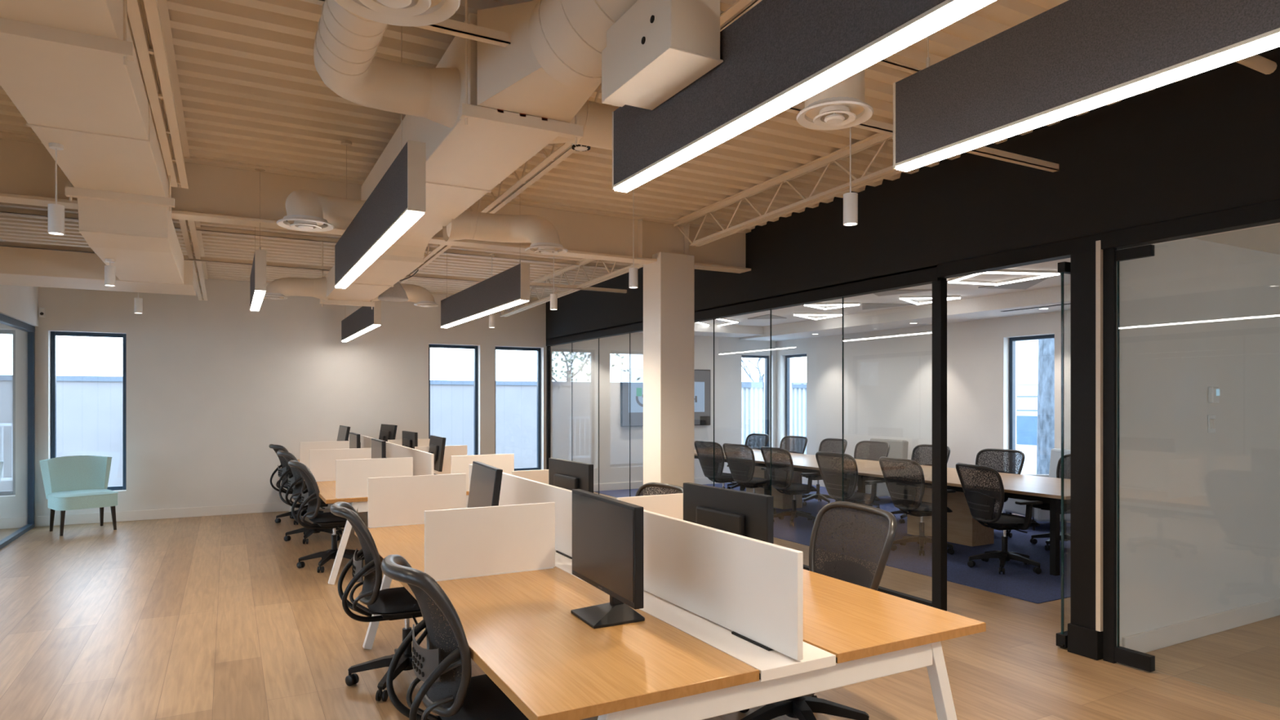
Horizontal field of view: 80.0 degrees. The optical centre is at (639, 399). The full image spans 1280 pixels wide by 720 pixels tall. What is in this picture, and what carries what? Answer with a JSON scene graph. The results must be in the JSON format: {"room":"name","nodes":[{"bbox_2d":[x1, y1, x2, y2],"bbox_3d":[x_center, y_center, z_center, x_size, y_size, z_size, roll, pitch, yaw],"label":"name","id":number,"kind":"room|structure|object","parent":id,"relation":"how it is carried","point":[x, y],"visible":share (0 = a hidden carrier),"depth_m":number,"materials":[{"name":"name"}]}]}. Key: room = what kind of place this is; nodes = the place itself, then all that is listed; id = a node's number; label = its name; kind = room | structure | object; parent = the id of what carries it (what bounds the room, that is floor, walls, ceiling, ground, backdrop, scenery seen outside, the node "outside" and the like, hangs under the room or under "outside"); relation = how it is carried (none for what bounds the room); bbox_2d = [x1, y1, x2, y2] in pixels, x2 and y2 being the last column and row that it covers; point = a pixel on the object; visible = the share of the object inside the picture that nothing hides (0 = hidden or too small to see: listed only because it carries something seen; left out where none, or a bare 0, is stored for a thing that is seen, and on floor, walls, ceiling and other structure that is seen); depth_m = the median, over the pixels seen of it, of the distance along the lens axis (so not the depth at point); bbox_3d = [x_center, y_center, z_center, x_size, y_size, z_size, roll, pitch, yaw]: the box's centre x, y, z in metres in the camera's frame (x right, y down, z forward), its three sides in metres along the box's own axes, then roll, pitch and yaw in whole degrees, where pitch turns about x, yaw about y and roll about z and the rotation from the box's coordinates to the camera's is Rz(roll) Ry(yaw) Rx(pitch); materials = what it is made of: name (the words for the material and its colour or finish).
{"room":"open-plan office","nodes":[
{"label":"open-plan office","id":0,"kind":"room"},
{"bbox_2d":[0,313,35,549],"bbox_3d":[-3.823,0.335,2.509,0.070,2.530,16.050,0,0,-28],"label":"glass wall","id":1,"kind":"structure","parent":0,"point":[29,329],"depth_m":9.50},
{"bbox_2d":[0,237,38,326],"bbox_3d":[-3.823,-1.470,2.509,0.140,1.100,16.050,0,0,-28],"label":"wall","id":2,"kind":"structure","parent":0,"point":[20,303],"depth_m":8.78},
{"bbox_2d":[0,278,776,518],"bbox_3d":[-4.037,-0.200,11.675,15.700,3.600,0.280,0,0,-28],"label":"wall","id":3,"kind":"structure","parent":0,"point":[216,382],"depth_m":10.88,"materials":[{"name":"paint"}]},
{"bbox_2d":[50,331,126,490],"bbox_3d":[-7.202,0.163,9.981,0.820,2.075,0.070,0,0,-28],"label":"window","id":4,"kind":"structure","parent":3,"relation":"in","point":[53,334],"depth_m":9.93,"materials":[{"name":"black metal"}]},
{"bbox_2d":[0,502,352,528],"bbox_3d":[-6.118,1.535,10.382,10.310,0.130,0.016,0,0,-28],"label":"baseboard","id":5,"kind":"structure","parent":3,"relation":"attached to","point":[82,518],"depth_m":10.18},
{"bbox_2d":[428,344,477,454],"bbox_3d":[-3.015,0.163,12.244,0.820,2.075,0.070,0,0,-28],"label":"window","id":6,"kind":"structure","parent":3,"relation":"in","point":[446,346],"depth_m":12.39,"materials":[{"name":"black metal"}]},
{"bbox_2d":[495,346,541,471],"bbox_3d":[-2.065,0.163,12.758,0.840,2.075,0.070,0,0,-28],"label":"window","id":7,"kind":"structure","parent":3,"relation":"in","point":[538,349],"depth_m":12.91,"materials":[{"name":"black metal"}]},
{"bbox_2d":[593,477,736,491],"bbox_3d":[0.630,1.535,14.029,4.750,0.130,0.016,0,0,-28],"label":"baseboard","id":8,"kind":"structure","parent":3,"relation":"attached to","point":[633,485],"depth_m":13.54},
{"bbox_2d":[620,368,710,426],"bbox_3d":[0.495,-0.040,13.931,1.880,1.040,0.058,0,0,-28],"label":"wall screen","id":9,"kind":"object","parent":3,"relation":"attached to","point":[702,377],"visible":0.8,"depth_m":13.63,"materials":[{"name":"grey"}]},
{"bbox_2d":[741,355,768,447],"bbox_3d":[2.228,0.163,15.078,0.760,2.075,0.070,0,0,-28],"label":"window","id":10,"kind":"structure","parent":3,"relation":"in","point":[766,357],"depth_m":15.21,"materials":[{"name":"black metal"}]},
{"bbox_2d":[0,0,1230,300],"bbox_3d":[-2.245,-1.804,3.365,10.450,0.283,16.055,0,0,-28],"label":"ceiling","id":11,"kind":"structure","parent":0,"point":[253,91],"depth_m":5.17,"materials":[{"name":"paint"}]},
{"bbox_2d":[0,0,195,295],"bbox_3d":[-2.298,-1.407,1.759,1.810,0.745,12.280,0,0,-28],"label":"air duct","id":12,"kind":"object","parent":11,"relation":"hanging from","point":[72,69],"visible":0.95,"depth_m":3.83,"materials":[{"name":"metal"}]},
{"bbox_2d":[48,142,64,235],"bbox_3d":[-2.974,-1.073,3.883,0.068,0.455,0.068,0,0,-28],"label":"pendant light","id":13,"kind":"object","parent":12,"relation":"hanging from","point":[55,211],"visible":1,"depth_m":3.86,"materials":[{"name":"white plastic"}]},
{"bbox_2d":[104,258,115,286],"bbox_3d":[-3.930,-0.943,5.651,0.068,0.195,0.068,0,0,-28],"label":"pendant light","id":14,"kind":"object","parent":12,"relation":"hanging from","point":[109,270],"visible":1,"depth_m":5.62,"materials":[{"name":"white plastic"}]},
{"bbox_2d":[249,168,266,311],"bbox_3d":[-3.115,-1.264,6.205,0.074,0.940,1.410,0,0,-28],"label":"linear light","id":15,"kind":"object","parent":11,"relation":"hanging from","point":[258,274],"visible":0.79,"depth_m":5.62,"materials":[{"name":"metal"}]},
{"bbox_2d":[250,290,265,311],"bbox_3d":[-3.115,-0.800,6.205,0.066,0.012,1.388,0,0,-28],"label":"diffuser","id":16,"kind":"object","parent":15,"relation":"attached to","point":[258,295],"depth_m":6.12,"materials":[{"name":"white"}]},
{"bbox_2d":[341,300,381,342],"bbox_3d":[-3.610,-1.266,9.780,0.074,0.864,2.810,0,0,-28],"label":"linear light","id":17,"kind":"object","parent":11,"relation":"hanging from","point":[364,319],"visible":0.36,"depth_m":9.38,"materials":[{"name":"metal"}]},
{"bbox_2d":[342,324,380,342],"bbox_3d":[-3.610,-0.840,9.780,0.066,0.012,2.788,0,0,-28],"label":"diffuser","id":18,"kind":"object","parent":17,"relation":"attached to","point":[366,328],"depth_m":9.61,"materials":[{"name":"white"}]},
{"bbox_2d":[334,26,426,288],"bbox_3d":[-1.543,-1.283,4.338,0.074,0.977,2.510,0,0,-28],"label":"linear light","id":19,"kind":"object","parent":11,"relation":"hanging from","point":[398,200],"visible":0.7,"depth_m":3.75,"materials":[{"name":"metal"}]},
{"bbox_2d":[335,210,424,288],"bbox_3d":[-1.543,-0.800,4.338,0.066,0.012,2.488,0,0,-28],"label":"diffuser","id":20,"kind":"object","parent":19,"relation":"attached to","point":[404,220],"depth_m":3.94,"materials":[{"name":"white"}]},
{"bbox_2d":[440,260,529,328],"bbox_3d":[-1.548,-1.267,7.291,0.074,0.946,2.630,0,0,-28],"label":"linear light","id":21,"kind":"object","parent":11,"relation":"hanging from","point":[510,287],"visible":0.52,"depth_m":6.88,"materials":[{"name":"metal"}]},
{"bbox_2d":[440,299,528,328],"bbox_3d":[-1.548,-0.800,7.291,0.066,0.012,2.608,0,0,-28],"label":"diffuser","id":22,"kind":"object","parent":21,"relation":"attached to","point":[510,303],"depth_m":7.06,"materials":[{"name":"white"}]},
{"bbox_2d":[265,0,864,309],"bbox_3d":[-1.155,-1.384,4.575,1.736,0.797,8.752,0,0,-28],"label":"air duct","id":23,"kind":"object","parent":11,"relation":"hanging from","point":[485,110],"visible":0.66,"depth_m":3.32,"materials":[{"name":"metal"}]},
{"bbox_2d":[276,214,333,231],"bbox_3d":[-1.959,-1.028,4.466,0.310,0.055,0.310,0,0,-28],"label":"air vent","id":24,"kind":"object","parent":23,"relation":"attached to","point":[302,222],"visible":0.99,"depth_m":4.43,"materials":[{"name":"white plastic"}]},
{"bbox_2d":[333,0,460,26],"bbox_3d":[-0.620,-1.028,1.915,0.330,0.055,0.330,0,0,-28],"label":"air vent","id":25,"kind":"object","parent":23,"relation":"attached to","point":[393,12],"visible":0.99,"depth_m":1.99,"materials":[{"name":"white metal"}]},
{"bbox_2d":[524,242,567,255],"bbox_3d":[-0.641,-1.028,5.224,0.290,0.055,0.290,0,0,-28],"label":"air vent","id":26,"kind":"object","parent":23,"relation":"attached to","point":[544,248],"visible":0.98,"depth_m":5.17,"materials":[{"name":"white plastic"}]},
{"bbox_2d":[795,96,873,129],"bbox_3d":[0.700,-1.028,2.743,0.270,0.055,0.270,0,0,-28],"label":"air vent","id":27,"kind":"object","parent":23,"relation":"attached to","point":[847,119],"visible":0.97,"depth_m":2.73,"materials":[{"name":"white plastic"}]},
{"bbox_2d":[628,188,638,288],"bbox_3d":[-0.049,-1.301,5.748,0.068,0.911,0.068,0,0,-28],"label":"pendant light","id":28,"kind":"object","parent":11,"relation":"hanging from","point":[633,272],"visible":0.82,"depth_m":5.75,"materials":[{"name":"white plastic"}]},
{"bbox_2d":[601,0,723,110],"bbox_3d":[0.049,-1.372,2.428,0.199,0.756,0.514,0,0,-28],"label":"hvac unit","id":29,"kind":"object","parent":11,"relation":"hanging from","point":[656,49],"visible":1,"depth_m":2.30,"materials":[{"name":"paint"}]},
{"bbox_2d":[299,0,1058,172],"bbox_3d":[-0.333,-1.430,3.139,6.600,0.040,0.040,0,0,-28],"label":"bar","id":30,"kind":"object","parent":11,"relation":"attached to","point":[455,28],"visible":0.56,"depth_m":3.71,"materials":[{"name":"paint"}]},
{"bbox_2d":[612,0,995,192],"bbox_3d":[0.642,-1.307,1.768,0.235,1.026,2.710,0,0,-28],"label":"linear light","id":31,"kind":"object","parent":11,"relation":"hanging from","point":[778,55],"visible":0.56,"depth_m":2.08,"materials":[{"name":"fabric"}]},
{"bbox_2d":[843,127,857,226],"bbox_3d":[1.015,-1.316,3.675,0.068,0.943,0.068,0,0,-28],"label":"pendant light","id":32,"kind":"object","parent":11,"relation":"hanging from","point":[850,199],"visible":0.83,"depth_m":3.65,"materials":[{"name":"white plastic"}]},
{"bbox_2d":[893,0,1279,171],"bbox_3d":[1.546,-1.312,1.461,0.070,1.035,2.710,0,0,-28],"label":"linear light","id":33,"kind":"object","parent":11,"relation":"hanging from","point":[1073,57],"visible":1,"depth_m":2.10,"materials":[{"name":"fabric"}]},
{"bbox_2d":[0,492,1279,719],"bbox_3d":[-0.094,1.650,4.695,15.500,0.100,16.350,0,0,-28],"label":"floor","id":34,"kind":"structure","parent":0,"point":[216,617],"depth_m":4.93,"materials":[{"name":"wood"}]},
{"bbox_2d":[39,455,118,536],"bbox_3d":[-6.840,1.151,9.335,0.728,0.901,0.745,0,0,40],"label":"slipper chair","id":35,"kind":"object","parent":34,"relation":"on","point":[73,482],"visible":1,"depth_m":9.34,"materials":[{"name":"teal fabric"}]},
{"bbox_2d":[268,444,323,524],"bbox_3d":[-4.482,1.087,10.010,0.724,1.024,0.613,0,0,-42],"label":"desk chair","id":36,"kind":"object","parent":34,"relation":"on","point":[283,473],"visible":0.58,"depth_m":9.83,"materials":[{"name":"plastic"}]},
{"bbox_2d":[276,450,342,543],"bbox_3d":[-3.766,1.087,8.732,0.724,1.024,0.613,0,0,-36],"label":"desk chair","id":37,"kind":"object","parent":34,"relation":"on","point":[293,482],"visible":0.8,"depth_m":8.54,"materials":[{"name":"plastic"}]},
{"bbox_2d":[288,460,364,573],"bbox_3d":[-2.992,1.087,7.335,0.724,1.024,0.613,0,0,-32],"label":"desk chair","id":38,"kind":"object","parent":34,"relation":"on","point":[328,520],"visible":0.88,"depth_m":7.15,"materials":[{"name":"plastic"}]},
{"bbox_2d":[329,501,451,701],"bbox_3d":[-1.374,1.087,4.339,0.724,1.024,0.613,0,0,-25],"label":"desk chair","id":39,"kind":"object","parent":34,"relation":"on","point":[393,603],"visible":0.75,"depth_m":4.14,"materials":[{"name":"plastic"}]},
{"bbox_2d":[288,434,514,584],"bbox_3d":[-3.067,1.051,9.155,1.832,1.102,4.965,0,0,-28],"label":"desk","id":40,"kind":"object","parent":34,"relation":"on","point":[341,473],"visible":0.55,"depth_m":7.24,"materials":[{"name":"brown wood"}]},
{"bbox_2d":[371,438,386,458],"bbox_3d":[-2.572,0.627,7.533,0.220,0.465,0.620,0,0,-28],"label":"monitor","id":41,"kind":"object","parent":40,"relation":"on","point":[378,446],"visible":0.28,"depth_m":7.41,"materials":[{"name":"black plastic"}]},
{"bbox_2d":[378,423,397,441],"bbox_3d":[-3.705,0.612,11.123,0.220,0.496,0.620,0,0,-36],"label":"monitor","id":42,"kind":"object","parent":40,"relation":"on","point":[388,432],"visible":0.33,"depth_m":11.04,"materials":[{"name":"black plastic"}]},
{"bbox_2d":[428,435,445,475],"bbox_3d":[-2.259,0.632,8.385,0.220,0.456,0.620,0,0,-27],"label":"monitor","id":43,"kind":"object","parent":40,"relation":"on","point":[437,444],"visible":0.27,"depth_m":8.22,"materials":[{"name":"black plastic"}]},
{"bbox_2d":[380,554,528,719],"bbox_3d":[-0.608,1.087,2.895,0.724,1.024,0.613,0,0,-31],"label":"desk chair","id":44,"kind":"object","parent":34,"relation":"on","point":[464,697],"visible":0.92,"depth_m":2.68,"materials":[{"name":"black plastic"}]},
{"bbox_2d":[635,482,683,496],"bbox_3d":[-0.075,1.104,5.286,0.759,0.990,0.658,0,0,-31],"label":"chair","id":45,"kind":"object","parent":34,"relation":"on","point":[654,486],"visible":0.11,"depth_m":5.58,"materials":[{"name":"fabric"}]},
{"bbox_2d":[643,251,694,495],"bbox_3d":[0.279,0.100,7.454,0.380,3.000,0.350,0,0,-28],"label":"column","id":46,"kind":"structure","parent":34,"relation":"on","point":[668,282],"depth_m":7.32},
{"bbox_2d":[0,131,751,273],"bbox_3d":[-1.905,-1.530,6.268,6.810,0.420,0.200,0,0,-28],"label":"steel beam","id":47,"kind":"structure","parent":46,"relation":"on","point":[219,191],"depth_m":5.88,"materials":[{"name":"metal"}]},
{"bbox_2d":[127,0,190,188],"bbox_3d":[-0.850,-1.658,0.962,0.104,0.432,10.301,0,0,-28],"label":"truss","id":48,"kind":"object","parent":47,"relation":"attached to","point":[155,14],"depth_m":3.70,"materials":[{"name":"paint"}]},
{"bbox_2d":[720,10,922,74],"bbox_3d":[-0.333,-1.790,3.139,6.600,0.040,0.040,0,0,-28],"label":"bar","id":49,"kind":"object","parent":48,"relation":"attached to","point":[885,62],"depth_m":4.05,"materials":[{"name":"paint"}]},
{"bbox_2d":[178,219,208,301],"bbox_3d":[-4.651,-1.526,7.995,0.104,0.416,5.611,0,0,-28],"label":"truss","id":50,"kind":"object","parent":47,"relation":"attached to","point":[195,236],"depth_m":7.51,"materials":[{"name":"metal"}]},
{"bbox_2d":[0,207,626,269],"bbox_3d":[-3.081,-1.690,8.224,6.600,0.040,0.040,0,0,-28],"label":"bar","id":51,"kind":"object","parent":50,"relation":"attached to","point":[7,211],"visible":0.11,"depth_m":7.95,"materials":[{"name":"paint"}]},
{"bbox_2d":[0,241,626,293],"bbox_3d":[-3.081,-1.390,8.224,6.600,0.040,0.040,0,0,-28],"label":"bar","id":52,"kind":"object","parent":50,"relation":"attached to","point":[2,243],"visible":0.56,"depth_m":7.89,"materials":[{"name":"paint"}]},
{"bbox_2d":[399,243,452,283],"bbox_3d":[-2.839,-1.526,8.975,0.104,0.416,5.611,0,0,-28],"label":"truss","id":53,"kind":"object","parent":47,"relation":"attached to","point":[428,258],"depth_m":7.59,"materials":[{"name":"metal"}]},
{"bbox_2d":[377,269,418,302],"bbox_3d":[-2.577,-1.306,8.038,0.310,0.522,0.391,0,0,20],"label":"air duct","id":54,"kind":"object","parent":53,"relation":"attached to","point":[397,293],"visible":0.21,"depth_m":7.91,"materials":[{"name":"white metal"}]},
{"bbox_2d":[499,258,643,316],"bbox_3d":[-1.009,-1.526,9.964,0.104,0.416,5.611,0,0,-28],"label":"truss","id":55,"kind":"object","parent":47,"relation":"attached to","point":[613,274],"depth_m":9.74,"materials":[{"name":"metal"}]},
{"bbox_2d":[469,0,762,213],"bbox_3d":[0.963,-1.658,1.941,0.104,0.432,10.301,0,0,-28],"label":"truss","id":56,"kind":"object","parent":47,"relation":"attached to","point":[738,9],"depth_m":4.80,"materials":[{"name":"metal"}]},
{"bbox_2d":[673,132,903,246],"bbox_3d":[2.792,-1.658,2.930,0.104,0.432,10.301,0,0,-28],"label":"truss","id":57,"kind":"object","parent":47,"relation":"attached to","point":[878,138],"depth_m":5.86,"materials":[{"name":"metal"}]},
{"bbox_2d":[1235,53,1276,74],"bbox_3d":[2.237,-1.600,3.244,1.820,0.060,0.060,0,0,-28],"label":"conduit pipe","id":58,"kind":"object","parent":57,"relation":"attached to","point":[1256,62],"visible":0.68,"depth_m":3.60,"materials":[{"name":"metal"}]},
{"bbox_2d":[354,464,986,719],"bbox_3d":[-0.392,1.051,4.205,1.832,1.102,3.870,0,0,-28],"label":"desk","id":59,"kind":"object","parent":34,"relation":"on","point":[732,623],"visible":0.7,"depth_m":2.88,"materials":[{"name":"brown wood"}]},
{"bbox_2d":[466,461,502,507],"bbox_3d":[-0.913,0.623,4.507,0.220,0.475,0.620,0,0,-24],"label":"monitor","id":60,"kind":"object","parent":59,"relation":"on","point":[486,479],"visible":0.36,"depth_m":4.43,"materials":[{"name":"black plastic"}]},
{"bbox_2d":[548,457,593,493],"bbox_3d":[-0.473,0.632,5.018,0.220,0.455,0.620,0,0,-30],"label":"monitor","id":61,"kind":"object","parent":59,"relation":"on","point":[562,473],"visible":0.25,"depth_m":4.95,"materials":[{"name":"black plastic"}]},
{"bbox_2d":[570,488,644,628],"bbox_3d":[-0.127,0.623,3.011,0.220,0.475,0.620,0,0,-26],"label":"monitor","id":62,"kind":"object","parent":59,"relation":"on","point":[607,532],"visible":1,"depth_m":2.94,"materials":[{"name":"black plastic"}]},
{"bbox_2d":[555,549,835,681],"bbox_3d":[-0.396,0.881,4.202,0.314,0.037,3.870,0,0,-28],"label":"cable tray","id":63,"kind":"object","parent":59,"relation":"on","point":[771,664],"depth_m":2.70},
{"bbox_2d":[683,482,773,543],"bbox_3d":[0.373,0.632,3.452,0.220,0.455,0.620,0,0,-31],"label":"monitor","id":64,"kind":"object","parent":59,"relation":"on","point":[744,513],"visible":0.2,"depth_m":3.38,"materials":[{"name":"black plastic"}]},
{"bbox_2d":[739,501,897,719],"bbox_3d":[0.783,1.065,3.672,0.819,1.069,0.711,0,0,-16],"label":"chair","id":65,"kind":"object","parent":34,"relation":"on","point":[802,708],"visible":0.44,"depth_m":3.73,"materials":[{"name":"fabric"}]},
{"bbox_2d":[593,482,1070,604],"bbox_3d":[2.912,1.597,10.554,4.000,0.006,8.260,0,0,-28],"label":"carpet","id":66,"kind":"object","parent":34,"relation":"on","point":[1020,581],"visible":0.17,"depth_m":7.75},
{"bbox_2d":[694,440,737,488],"bbox_3d":[1.205,1.098,11.254,0.734,0.990,0.649,0,0,-34],"label":"chair","id":67,"kind":"object","parent":66,"relation":"on","point":[707,464],"visible":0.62,"depth_m":11.04,"materials":[{"name":"fabric"}]},
{"bbox_2d":[726,433,768,489],"bbox_3d":[1.845,1.098,13.320,0.734,0.990,0.649,0,0,-28],"label":"chair","id":68,"kind":"object","parent":66,"relation":"on","point":[756,436],"visible":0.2,"depth_m":13.48,"materials":[{"name":"fabric"}]},
{"bbox_2d":[722,443,776,514],"bbox_3d":[1.557,1.098,10.604,0.734,0.990,0.649,0,0,-32],"label":"chair","id":69,"kind":"object","parent":66,"relation":"on","point":[740,471],"visible":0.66,"depth_m":10.39,"materials":[{"name":"fabric"}]},
{"bbox_2d":[760,446,819,526],"bbox_3d":[1.965,1.098,9.851,0.734,0.990,0.649,0,0,-25],"label":"chair","id":70,"kind":"object","parent":66,"relation":"on","point":[780,475],"visible":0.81,"depth_m":9.66,"materials":[{"name":"fabric"}]},
{"bbox_2d":[779,435,807,453],"bbox_3d":[2.321,1.098,12.442,0.734,0.990,0.649,0,0,-30],"label":"chair","id":71,"kind":"object","parent":66,"relation":"on","point":[793,439],"visible":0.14,"depth_m":12.63,"materials":[{"name":"fabric"}]},
{"bbox_2d":[802,438,847,505],"bbox_3d":[2.749,1.098,11.647,0.734,0.990,0.649,0,0,-24],"label":"chair","id":72,"kind":"object","parent":66,"relation":"on","point":[817,495],"visible":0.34,"depth_m":11.65,"materials":[{"name":"fabric"}]},
{"bbox_2d":[815,451,882,540],"bbox_3d":[2.470,1.098,8.915,0.734,0.990,0.649,0,0,-30],"label":"chair","id":73,"kind":"object","parent":66,"relation":"on","point":[833,482],"visible":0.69,"depth_m":8.71,"materials":[{"name":"fabric"}]},
{"bbox_2d":[835,440,889,513],"bbox_3d":[3.153,1.098,10.903,0.734,0.990,0.649,0,0,-32],"label":"chair","id":74,"kind":"object","parent":66,"relation":"on","point":[859,455],"visible":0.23,"depth_m":11.09,"materials":[{"name":"fabric"}]},
{"bbox_2d":[849,438,908,497],"bbox_3d":[3.694,1.113,12.057,0.806,0.961,0.860,0,0,-28],"label":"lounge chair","id":75,"kind":"object","parent":66,"relation":"on","point":[898,448],"visible":0.25,"depth_m":11.91,"materials":[{"name":"grey fabric"}]},
{"bbox_2d":[694,448,1070,575],"bbox_3d":[2.781,1.226,10.143,1.460,0.735,6.900,0,0,-28],"label":"conference table","id":76,"kind":"object","parent":66,"relation":"on","point":[962,528],"visible":0.27,"depth_m":8.42,"materials":[{"name":"brown wood"}]},
{"bbox_2d":[879,456,955,555],"bbox_3d":[2.945,1.098,8.040,0.734,0.990,0.649,0,0,-22],"label":"chair","id":77,"kind":"object","parent":66,"relation":"on","point":[903,496],"visible":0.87,"depth_m":7.88,"materials":[{"name":"fabric"}]},
{"bbox_2d":[890,444,950,523],"bbox_3d":[3.638,1.098,10.003,0.734,0.990,0.649,0,0,-26],"label":"chair","id":78,"kind":"object","parent":66,"relation":"on","point":[915,458],"visible":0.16,"depth_m":10.25,"materials":[{"name":"fabric"}]},
{"bbox_2d":[955,462,1043,574],"bbox_3d":[3.419,1.098,7.210,0.734,0.990,0.649,0,0,-12],"label":"chair","id":79,"kind":"object","parent":66,"relation":"on","point":[981,505],"visible":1,"depth_m":7.05,"materials":[{"name":"black plastic"}]},
{"bbox_2d":[975,448,1025,537],"bbox_3d":[4.142,1.098,9.073,0.734,0.990,0.649,0,0,-32],"label":"chair","id":80,"kind":"object","parent":66,"relation":"on","point":[1002,466],"visible":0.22,"depth_m":9.23,"materials":[{"name":"fabric"}]},
{"bbox_2d":[1002,448,1070,530],"bbox_3d":[5.100,1.113,9.573,0.806,0.961,0.760,0,0,-6],"label":"lounge chair","id":81,"kind":"object","parent":66,"relation":"on","point":[1010,507],"visible":0.24,"depth_m":9.58,"materials":[{"name":"grey fabric"}]},
{"bbox_2d":[1030,453,1070,551],"bbox_3d":[4.599,1.098,8.223,0.734,0.990,0.649,0,0,-20],"label":"chair","id":82,"kind":"object","parent":66,"relation":"on","point":[1045,506],"visible":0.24,"depth_m":8.30,"materials":[{"name":"black plastic"}]},
{"bbox_2d":[1067,240,1116,663],"bbox_3d":[2.861,0.290,4.764,0.195,2.620,0.270,0,0,-28],"label":"post","id":83,"kind":"object","parent":34,"relation":"on","point":[1092,626],"visible":0.93,"depth_m":4.71,"materials":[{"name":"metal"}]},
{"bbox_2d":[703,257,1070,326],"bbox_3d":[2.828,-1.400,10.003,4.710,0.100,9.190,0,0,-28],"label":"ceiling","id":84,"kind":"structure","parent":0,"point":[965,291],"depth_m":9.92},
{"bbox_2d":[793,312,842,319],"bbox_3d":[2.734,-1.329,12.038,0.765,0.041,0.726,0,0,-28],"label":"frame","id":85,"kind":"object","parent":84,"relation":"attached to","point":[807,315],"visible":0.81,"depth_m":11.87,"materials":[{"name":"white"}]},
{"bbox_2d":[804,302,860,309],"bbox_3d":[2.625,-1.329,10.705,0.647,0.041,0.646,0,0,-28],"label":"ceiling light","id":86,"kind":"object","parent":84,"relation":"attached to","point":[818,305],"visible":0.92,"depth_m":10.62,"materials":[{"name":"white"}]},
{"bbox_2d":[899,295,960,305],"bbox_3d":[3.719,-1.329,10.058,0.695,0.041,0.747,0,0,-28],"label":"ceiling light","id":87,"kind":"object","parent":84,"relation":"attached to","point":[910,299],"visible":0.9,"depth_m":9.93,"materials":[{"name":"white"}]},
{"bbox_2d":[947,269,1060,285],"bbox_3d":[3.922,-1.329,8.331,0.885,0.041,0.798,0,0,-7],"label":"frame","id":88,"kind":"object","parent":84,"relation":"attached to","point":[1037,273],"visible":0.8,"depth_m":8.24,"materials":[{"name":"white"}]},
{"bbox_2d":[977,276,1049,288],"bbox_3d":[4.527,-1.342,8.870,0.600,0.014,0.900,0,0,-28],"label":"acoustic panel","id":89,"kind":"object","parent":84,"relation":"attached to","point":[1024,284],"visible":0.82,"depth_m":8.90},
{"bbox_2d":[546,46,1279,340],"bbox_3d":[2.309,-1.475,5.823,0.180,0.950,16.050,0,0,-28],"label":"wall","id":90,"kind":"structure","parent":0,"point":[1207,141],"depth_m":5.05,"materials":[{"name":"paint"}]},
{"bbox_2d":[635,284,1070,341],"bbox_3d":[2.828,-1.255,10.003,4.710,0.190,9.190,0,0,-28],"label":"trim","id":91,"kind":"structure","parent":90,"relation":"attached to","point":[988,307],"depth_m":11.29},
{"bbox_2d":[546,199,1279,611],"bbox_3d":[2.031,0.290,6.242,0.110,2.620,15.050,0,0,-28],"label":"glass wall","id":92,"kind":"structure","parent":0,"point":[1268,212],"depth_m":5.75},
{"bbox_2d":[1055,261,1070,648],"bbox_3d":[3.124,0.352,5.125,0.990,2.475,0.065,0,0,-28],"label":"door","id":93,"kind":"structure","parent":92,"relation":"in","point":[1061,638],"depth_m":4.91,"materials":[{"name":"black metal"}]},
{"bbox_2d":[1114,244,1155,671],"bbox_3d":[3.151,0.342,4.159,0.051,2.493,1.080,0,0,-28],"label":"door","id":94,"kind":"structure","parent":92,"relation":"in","point":[1124,655],"depth_m":4.62,"materials":[{"name":"black metal"}]},
{"bbox_2d":[776,310,1070,477],"bbox_3d":[6.417,-0.050,8.612,0.280,3.300,15.050,0,0,-28],"label":"wall","id":95,"kind":"structure","parent":0,"point":[888,373],"depth_m":12.13,"materials":[{"name":"paint"}]},
{"bbox_2d":[785,353,806,447],"bbox_3d":[3.096,0.163,14.786,0.070,2.075,0.770,0,0,-28],"label":"window","id":96,"kind":"structure","parent":95,"relation":"in","point":[787,357],"depth_m":15.08,"materials":[{"name":"black metal"}]},
{"bbox_2d":[1008,333,1054,471],"bbox_3d":[5.431,0.163,10.467,0.070,2.075,0.750,0,0,-28],"label":"window","id":97,"kind":"structure","parent":95,"relation":"in","point":[1012,340],"depth_m":10.76,"materials":[{"name":"black metal"}]},
{"bbox_2d":[1120,237,1279,653],"bbox_3d":[4.987,0.100,5.864,4.850,3.000,0.146,0,0,-28],"label":"wall","id":98,"kind":"structure","parent":0,"point":[1200,509],"depth_m":5.13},
{"bbox_2d":[1190,222,1279,254],"bbox_3d":[6.438,-1.130,3.326,4.710,0.100,5.730,0,0,-28],"label":"ceiling","id":99,"kind":"structure","parent":0,"point":[1266,238],"depth_m":5.09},
{"label":"outside","id":100,"kind":"structure","parent":0,"visible":0},
{"bbox_2d":[1016,444,1036,474],"bbox_3d":[-0.535,1.825,16.762,75.000,0.050,50.000,0,0,-28],"label":"ground","id":101,"kind":"structure","parent":100,"point":[1029,467],"depth_m":23.34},
{"bbox_2d":[56,375,537,486],"bbox_3d":[-12.652,0.682,12.366,25.500,2.235,1.190,0,0,-28],"label":"wall","id":102,"kind":"structure","parent":101,"relation":"on","point":[89,409],"depth_m":17.06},
{"bbox_2d":[741,382,806,453],"bbox_3d":[2.940,0.680,19.123,5.760,2.240,0.150,0,0,-28],"label":"metal fence","id":103,"kind":"object","parent":101,"relation":"on","point":[752,393],"visible":0.16,"depth_m":19.15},
{"bbox_2d":[1016,339,1038,445],"bbox_3d":[20.107,-1.450,27.920,6.070,6.500,18.000,0,0,-28],"label":"building","id":104,"kind":"structure","parent":101,"relation":"on","point":[1027,351],"depth_m":30.33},
{"bbox_2d":[1036,337,1054,474],"bbox_3d":[7.815,-2.837,13.853,5.947,9.280,4.950,0,0,-18],"label":"bare tree","id":105,"kind":"object","parent":101,"relation":"on","point":[1046,380],"visible":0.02,"depth_m":14.00,"materials":[{"name":"grey plant"}]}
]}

